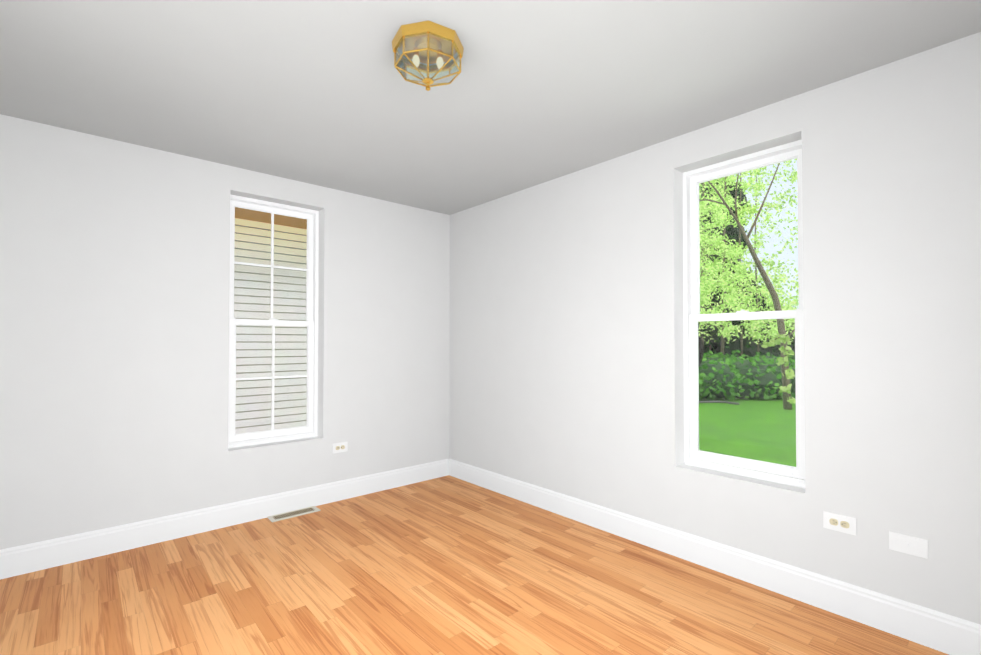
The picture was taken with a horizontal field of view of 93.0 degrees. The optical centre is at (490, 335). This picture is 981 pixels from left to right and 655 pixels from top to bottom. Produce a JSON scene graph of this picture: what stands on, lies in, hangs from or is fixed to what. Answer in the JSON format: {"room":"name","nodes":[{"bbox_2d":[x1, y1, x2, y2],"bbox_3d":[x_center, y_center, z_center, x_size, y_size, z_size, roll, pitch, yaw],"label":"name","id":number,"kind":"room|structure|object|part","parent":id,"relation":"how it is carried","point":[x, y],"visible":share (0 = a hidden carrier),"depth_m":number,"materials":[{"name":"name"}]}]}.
{"room":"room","nodes":[
{"label":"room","id":0,"kind":"room"},
{"bbox_2d":[0,114,449,549],"bbox_3d":[-1.676,0.067,3.386,3.690,2.440,0.220,1,-1,-41],"label":"wall","id":1,"kind":"structure","parent":0,"point":[114,318],"depth_m":2.91,"materials":[{"name":"paint"}]},
{"bbox_2d":[0,459,448,579],"bbox_3d":[-1.604,1.211,3.274,3.234,0.150,0.016,1,-1,-41],"label":"baseboard","id":2,"kind":"structure","parent":1,"relation":"attached to","point":[30,558],"depth_m":2.99,"materials":[{"name":"paint"}]},
{"bbox_2d":[228,194,318,447],"bbox_3d":[-1.632,-0.100,3.490,0.649,1.776,0.117,1,-1,-41],"label":"window","id":3,"kind":"structure","parent":1,"relation":"in","point":[311,217],"depth_m":3.51,"materials":[{"name":"plastic"}]},
{"bbox_2d":[228,190,323,450],"bbox_3d":[-1.566,-0.101,3.415,0.650,1.777,0.112,1,-1,-41],"label":"window frame","id":4,"kind":"structure","parent":1,"relation":"attached to","point":[320,308],"depth_m":3.61,"materials":[{"name":"paint"}]},
{"bbox_2d":[332,442,347,453],"bbox_3d":[-1.181,0.882,3.657,0.122,0.076,0.009,1,-1,-41],"label":"electrical outlet","id":5,"kind":"object","parent":1,"relation":"attached to","point":[339,447],"visible":1,"depth_m":3.65,"materials":[{"name":"white plastic"}]},
{"bbox_2d":[0,475,948,654],"bbox_3d":[-0.231,1.321,1.727,3.690,0.120,4.590,1,-1,-41],"label":"floor","id":6,"kind":"structure","parent":0,"point":[448,565],"depth_m":2.26,"materials":[{"name":"laminate"}]},
{"bbox_2d":[267,506,320,521],"bbox_3d":[-1.412,1.283,3.350,0.336,0.007,0.118,1,-1,-41],"label":"floor vent","id":7,"kind":"object","parent":6,"relation":"in","point":[290,514],"visible":1,"depth_m":3.34,"materials":[{"name":"metal"}]},
{"bbox_2d":[0,0,980,214],"bbox_3d":[-0.231,-1.239,1.768,3.690,0.120,4.590,1,-1,-41],"label":"ceiling","id":8,"kind":"structure","parent":0,"point":[323,93],"depth_m":2.10,"materials":[{"name":"paint"}]},
{"bbox_2d":[392,20,463,90],"bbox_3d":[-0.253,-1.083,1.884,0.284,0.188,0.284,1,-1,-41],"label":"ceiling light fixture","id":9,"kind":"object","parent":8,"relation":"attached to","point":[428,42],"visible":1,"depth_m":1.86,"materials":[{"name":"gold metal"}]},
{"bbox_2d":[449,32,980,624],"bbox_3d":[1.143,0.058,2.813,0.220,2.440,4.370,1,-1,-41],"label":"wall","id":10,"kind":"structure","parent":0,"point":[561,334],"depth_m":2.21,"materials":[{"name":"paint"}]},
{"bbox_2d":[449,458,980,654],"bbox_3d":[0.982,1.203,2.799,0.016,0.150,4.150,1,-1,-41],"label":"baseboard","id":11,"kind":"structure","parent":10,"relation":"attached to","point":[938,631],"depth_m":2.33,"materials":[{"name":"paint"}]},
{"bbox_2d":[673,131,804,493],"bbox_3d":[1.332,-0.113,2.519,0.112,1.748,0.649,1,-1,-41],"label":"window frame","id":12,"kind":"structure","parent":10,"relation":"attached to","point":[678,300],"depth_m":2.74,"materials":[{"name":"paint"}]},
{"bbox_2d":[683,140,804,487],"bbox_3d":[1.408,-0.111,2.585,0.117,1.747,0.648,1,-1,-41],"label":"window","id":13,"kind":"structure","parent":10,"relation":"in","point":[694,455],"depth_m":2.62,"materials":[{"name":"plastic"}]},
{"bbox_2d":[823,511,855,535],"bbox_3d":[1.589,0.855,2.120,0.009,0.076,0.122,1,-1,-41],"label":"electrical outlet","id":14,"kind":"object","parent":10,"relation":"attached to","point":[840,523],"visible":1,"depth_m":2.12,"materials":[{"name":"white plastic"}]},
{"bbox_2d":[889,531,927,558],"bbox_3d":[1.743,0.875,1.943,0.012,0.076,0.122,1,-1,-41],"label":"switch plate","id":15,"kind":"object","parent":10,"relation":"attached to","point":[908,544],"visible":1,"depth_m":1.94,"materials":[{"name":"white plastic"}]},
{"label":"outside","id":16,"kind":"structure","parent":0,"visible":0},
{"bbox_2d":[234,158,798,466],"bbox_3d":[11.241,-3.340,14.685,59.000,11.764,60.000,1,-1,-41],"label":"garden","id":17,"kind":"object","parent":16,"point":[775,393],"depth_m":11.11,"materials":[{"name":"green plant"}]},
{"bbox_3d":[2.322,0.926,5.641,0.511,1.895,0.376,1,-1,-41],"label":"sat dish","id":18,"kind":"part","parent":17,"relation":"part of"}
]}

